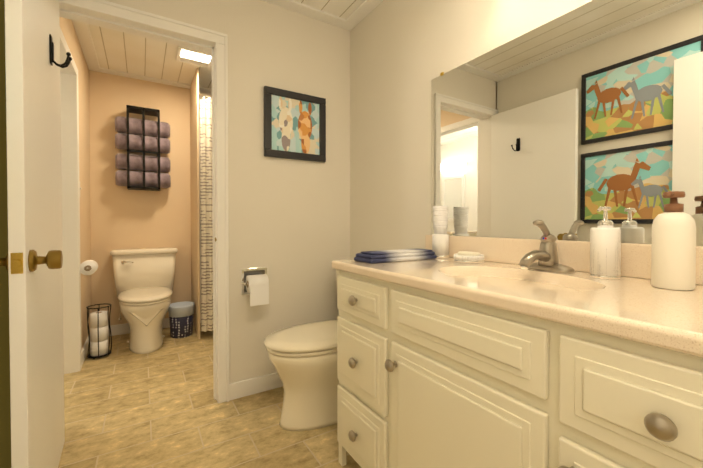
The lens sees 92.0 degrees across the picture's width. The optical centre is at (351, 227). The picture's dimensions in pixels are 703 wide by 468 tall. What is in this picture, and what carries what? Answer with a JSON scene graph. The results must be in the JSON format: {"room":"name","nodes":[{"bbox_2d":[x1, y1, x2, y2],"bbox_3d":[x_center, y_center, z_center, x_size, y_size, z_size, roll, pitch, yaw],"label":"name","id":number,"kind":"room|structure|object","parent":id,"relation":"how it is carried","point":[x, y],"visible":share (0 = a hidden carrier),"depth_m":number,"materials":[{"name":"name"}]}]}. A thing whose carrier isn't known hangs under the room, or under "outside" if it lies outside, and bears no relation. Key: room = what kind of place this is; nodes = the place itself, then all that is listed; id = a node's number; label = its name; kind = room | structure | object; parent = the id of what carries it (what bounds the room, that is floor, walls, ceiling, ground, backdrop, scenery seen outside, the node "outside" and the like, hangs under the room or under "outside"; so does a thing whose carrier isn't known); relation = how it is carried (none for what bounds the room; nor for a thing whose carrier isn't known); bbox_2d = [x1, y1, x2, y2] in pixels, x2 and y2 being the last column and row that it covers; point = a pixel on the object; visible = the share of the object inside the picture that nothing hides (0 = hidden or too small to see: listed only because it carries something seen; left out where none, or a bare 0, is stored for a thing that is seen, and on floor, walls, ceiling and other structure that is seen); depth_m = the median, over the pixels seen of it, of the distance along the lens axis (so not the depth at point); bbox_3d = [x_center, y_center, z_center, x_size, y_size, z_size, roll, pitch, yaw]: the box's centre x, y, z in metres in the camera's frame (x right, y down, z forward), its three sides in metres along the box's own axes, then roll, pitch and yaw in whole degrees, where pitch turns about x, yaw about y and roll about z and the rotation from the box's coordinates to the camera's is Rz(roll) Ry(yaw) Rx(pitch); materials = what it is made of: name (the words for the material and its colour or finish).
{"room":"bathroom","nodes":[
{"label":"bathroom","id":0,"kind":"room"},
{"bbox_2d":[0,0,91,467],"bbox_3d":[-1.077,-0.173,0.915,0.100,2.375,4.820,-1,1,-32],"label":"wall","id":1,"kind":"structure","parent":0,"point":[5,437],"depth_m":1.19,"materials":[{"name":"paint"}]},
{"bbox_2d":[0,0,64,467],"bbox_3d":[-1.121,-0.010,1.249,0.178,2.015,0.755,-1,1,-32],"label":"room door","id":2,"kind":"structure","parent":1,"relation":"in","point":[32,261],"depth_m":1.04,"materials":[{"name":"white wood"}]},
{"bbox_2d":[49,34,71,67],"bbox_3d":[-1.147,-0.690,1.342,0.066,0.114,0.058,-1,1,-32],"label":"hook","id":3,"kind":"object","parent":2,"relation":"attached to","point":[67,60],"visible":0.98,"depth_m":1.33,"materials":[{"name":"black metal"}]},
{"bbox_2d":[81,337,88,364],"bbox_3d":[-2.091,0.942,2.684,0.014,0.095,0.690,-1,1,-32],"label":"baseboard","id":4,"kind":"structure","parent":1,"relation":"attached to","point":[84,350],"depth_m":2.57,"materials":[{"name":"white wood"}]},
{"bbox_2d":[72,20,101,69],"bbox_3d":[-1.839,-1.374,2.313,0.088,0.014,1.410,-1,1,-32],"label":"trim","id":5,"kind":"structure","parent":1,"relation":"attached to","point":[82,29],"depth_m":2.53,"materials":[{"name":"white wood"}]},
{"bbox_2d":[80,260,97,274],"bbox_3d":[-1.898,0.287,2.450,0.108,0.100,0.155,-1,1,-32],"label":"toilet paper roll","id":6,"kind":"object","parent":1,"relation":"attached to","point":[88,267],"depth_m":2.40,"materials":[{"name":"white paper"}]},
{"bbox_2d":[89,70,190,325],"bbox_3d":[-1.675,-0.210,3.436,1.730,2.375,0.100,-1,1,-32],"label":"wall","id":7,"kind":"structure","parent":0,"point":[123,217],"depth_m":3.15,"materials":[{"name":"paint"}]},
{"bbox_2d":[108,318,169,335],"bbox_3d":[-1.943,0.934,3.220,0.830,0.095,0.014,-1,1,-32],"label":"baseboard","id":8,"kind":"structure","parent":7,"relation":"attached to","point":[119,329],"depth_m":3.12,"materials":[{"name":"white wood"}]},
{"bbox_2d":[126,105,159,190],"bbox_3d":[-1.911,-0.713,3.124,0.255,0.730,0.169,-1,1,-32],"label":"towel rack","id":9,"kind":"object","parent":7,"relation":"attached to","point":[143,111],"visible":0.96,"depth_m":3.05,"materials":[{"name":"black metal"}]},
{"bbox_2d":[88,67,211,91],"bbox_3d":[-1.583,-1.389,3.365,1.630,0.014,0.088,-1,1,-32],"label":"trim","id":10,"kind":"structure","parent":7,"relation":"attached to","point":[114,72],"depth_m":3.15,"materials":[{"name":"white wood"}]},
{"bbox_2d":[199,90,211,322],"bbox_3d":[-1.248,-0.212,3.629,0.800,2.375,0.020,-1,1,-32],"label":"shower wall tile","id":11,"kind":"structure","parent":7,"relation":"attached to","point":[205,92],"depth_m":3.44,"materials":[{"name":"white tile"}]},
{"bbox_2d":[190,68,199,338],"bbox_3d":[-1.475,-0.206,3.195,0.014,2.375,0.520,-1,1,-32],"label":"wall","id":12,"kind":"structure","parent":0,"point":[194,193],"depth_m":3.10,"materials":[{"name":"paint"}]},
{"bbox_2d":[199,93,212,331],"bbox_3d":[-0.971,-0.127,3.166,0.808,2.077,0.043,-1,1,-32],"label":"shower curtain","id":13,"kind":"object","parent":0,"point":[206,214],"visible":0.19,"depth_m":2.98,"materials":[{"name":"fabric"}]},
{"bbox_2d":[58,323,360,467],"bbox_3d":[-1.256,1.034,1.280,3.500,0.050,5.600,-1,1,-32],"label":"floor","id":14,"kind":"structure","parent":0,"point":[126,407],"depth_m":1.76,"materials":[{"name":"tile"}]},
{"bbox_2d":[86,303,111,358],"bbox_3d":[-1.936,0.796,2.607,0.156,0.388,0.164,-1,1,-32],"label":"toilet paper stand","id":15,"kind":"object","parent":14,"relation":"on","point":[98,347],"visible":1,"depth_m":2.57,"materials":[{"name":"white paper"}]},
{"bbox_2d":[110,247,177,353],"bbox_3d":[-1.757,0.591,2.904,0.520,0.789,0.735,-1,1,-32],"label":"toilet","id":16,"kind":"object","parent":14,"relation":"on","point":[144,279],"visible":0.98,"depth_m":2.92,"materials":[{"name":"beige ceramic"}]},
{"bbox_2d":[168,301,194,337],"bbox_3d":[-1.548,0.841,3.095,0.217,0.284,0.217,-1,1,-32],"label":"trash bin","id":17,"kind":"object","parent":14,"relation":"on","point":[181,315],"visible":0.94,"depth_m":3.02,"materials":[{"name":"blue plastic"}]},
{"bbox_2d":[264,270,338,430],"bbox_3d":[-0.114,0.607,1.855,0.729,0.789,0.520,-1,1,-32],"label":"toilet","id":18,"kind":"object","parent":14,"relation":"on","point":[302,358],"visible":0.5,"depth_m":1.68,"materials":[{"name":"beige ceramic"}]},
{"bbox_2d":[332,267,702,467],"bbox_3d":[0.587,0.600,0.866,0.586,0.830,1.670,-1,1,-32],"label":"bathroom vanity","id":19,"kind":"object","parent":14,"relation":"on","point":[498,357],"depth_m":0.79,"materials":[{"name":"beige wood"}]},
{"bbox_2d":[336,255,702,346],"bbox_3d":[0.606,0.167,0.880,0.532,0.036,1.685,-1,1,-32],"label":"countertop","id":20,"kind":"structure","parent":19,"relation":"on","point":[673,314],"depth_m":0.67,"materials":[{"name":"beige stone"}]},
{"bbox_2d":[354,248,436,263],"bbox_3d":[0.194,0.120,1.468,0.360,0.040,0.130,-1,1,-32],"label":"folded towel","id":21,"kind":"object","parent":20,"relation":"on","point":[382,256],"visible":0.98,"depth_m":1.41,"materials":[{"name":"blue fabric"}]},
{"bbox_2d":[432,206,448,257],"bbox_3d":[0.410,0.020,1.565,0.074,0.236,0.074,-1,1,-32],"label":"dispenser","id":22,"kind":"object","parent":20,"relation":"on","point":[440,242],"visible":0.98,"depth_m":1.53,"materials":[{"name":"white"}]},
{"bbox_2d":[454,251,483,262],"bbox_3d":[0.483,0.121,1.400,0.120,0.040,0.120,-1,1,-32],"label":"soap dish","id":23,"kind":"object","parent":20,"relation":"on","point":[467,257],"visible":1,"depth_m":1.36,"materials":[{"name":"white ceramic"}]},
{"bbox_2d":[519,220,574,272],"bbox_3d":[0.615,0.060,1.116,0.180,0.170,0.160,-1,1,-32],"label":"faucet","id":24,"kind":"object","parent":20,"relation":"on","point":[545,255],"visible":1,"depth_m":1.12,"materials":[{"name":"silver metal"}]},
{"bbox_2d":[590,206,620,278],"bbox_3d":[0.740,0.043,0.994,0.081,0.208,0.073,-1,1,-32],"label":"soap pump","id":25,"kind":"object","parent":20,"relation":"on","point":[605,248],"visible":1,"depth_m":0.97,"materials":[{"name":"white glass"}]},
{"bbox_2d":[651,191,695,290],"bbox_3d":[0.791,0.030,0.837,0.086,0.238,0.080,-1,1,-32],"label":"lotion bottle","id":26,"kind":"object","parent":20,"relation":"on","point":[673,256],"visible":1,"depth_m":0.81,"materials":[{"name":"white plastic"}]},
{"bbox_2d":[88,0,364,88],"bbox_3d":[-1.256,-1.390,1.244,3.500,0.050,5.600,-1,1,-32],"label":"ceiling","id":27,"kind":"structure","parent":0,"point":[126,52],"depth_m":2.71,"materials":[{"name":"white wood"}]},
{"bbox_2d":[176,46,211,67],"bbox_3d":[-1.259,-1.370,2.735,0.260,0.032,0.260,-1,1,-32],"label":"recessed light","id":28,"kind":"object","parent":27,"relation":"in","point":[193,57],"visible":0.9,"depth_m":2.71,"materials":[{"name":"white plastic"}]},
{"bbox_2d":[105,0,349,383],"bbox_3d":[-0.741,-0.189,2.003,1.645,2.375,0.120,-1,1,-32],"label":"wall","id":29,"kind":"structure","parent":0,"point":[289,224],"depth_m":2.10,"materials":[{"name":"paint"}]},
{"bbox_2d":[58,0,229,402],"bbox_3d":[-1.082,-0.043,1.802,0.789,2.090,0.180,-1,1,-32],"label":"door frame","id":30,"kind":"structure","parent":29,"relation":"attached to","point":[120,18],"depth_m":1.69,"materials":[{"name":"white wood"}]},
{"bbox_2d":[241,267,268,305],"bbox_3d":[-0.554,0.344,1.990,0.155,0.201,0.110,-1,1,-32],"label":"toilet paper holder","id":31,"kind":"object","parent":29,"relation":"attached to","point":[255,283],"visible":1,"depth_m":1.96,"materials":[{"name":"white paper"}]},
{"bbox_2d":[229,372,282,399],"bbox_3d":[-0.357,0.949,2.178,0.825,0.095,0.014,-1,1,-32],"label":"baseboard","id":32,"kind":"structure","parent":29,"relation":"attached to","point":[248,387],"depth_m":2.03,"materials":[{"name":"white wood"}]},
{"bbox_2d":[264,86,325,161],"bbox_3d":[-0.350,-0.640,2.149,0.410,0.418,0.029,-1,1,-32],"label":"picture","id":33,"kind":"object","parent":29,"relation":"attached to","point":[295,125],"visible":1,"depth_m":2.14,"materials":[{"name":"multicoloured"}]},
{"bbox_2d":[262,0,345,26],"bbox_3d":[-0.684,-1.368,1.899,1.470,0.014,0.088,-1,1,-32],"label":"trim","id":34,"kind":"structure","parent":29,"relation":"attached to","point":[292,5],"depth_m":2.15,"materials":[{"name":"white wood"}]},
{"bbox_2d":[350,0,643,258],"bbox_3d":[0.364,-0.187,1.874,0.100,2.375,4.940,-1,1,-32],"label":"wall","id":35,"kind":"structure","parent":0,"point":[403,53],"depth_m":1.89,"materials":[{"name":"paint"}]},
{"bbox_2d":[340,0,382,30],"bbox_3d":[0.742,-1.356,1.068,0.085,0.014,3.000,-1,1,-32],"label":"trim","id":36,"kind":"structure","parent":35,"relation":"attached to","point":[364,9],"depth_m":2.17,"materials":[{"name":"white wood"}]},
{"bbox_2d":[425,235,702,282],"bbox_3d":[0.824,0.097,1.014,0.019,0.100,1.685,-1,1,-32],"label":"backsplash","id":37,"kind":"structure","parent":35,"relation":"attached to","point":[635,258],"depth_m":1.16,"materials":[{"name":"beige stone"}]},
{"bbox_2d":[431,0,702,245],"bbox_3d":[0.834,-0.346,1.005,0.010,0.785,1.650,-1,1,-32],"label":"vanity mirror","id":38,"kind":"object","parent":35,"relation":"attached to","point":[566,126],"visible":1,"depth_m":1.13,"materials":[{"name":"clear glass"}]}
]}

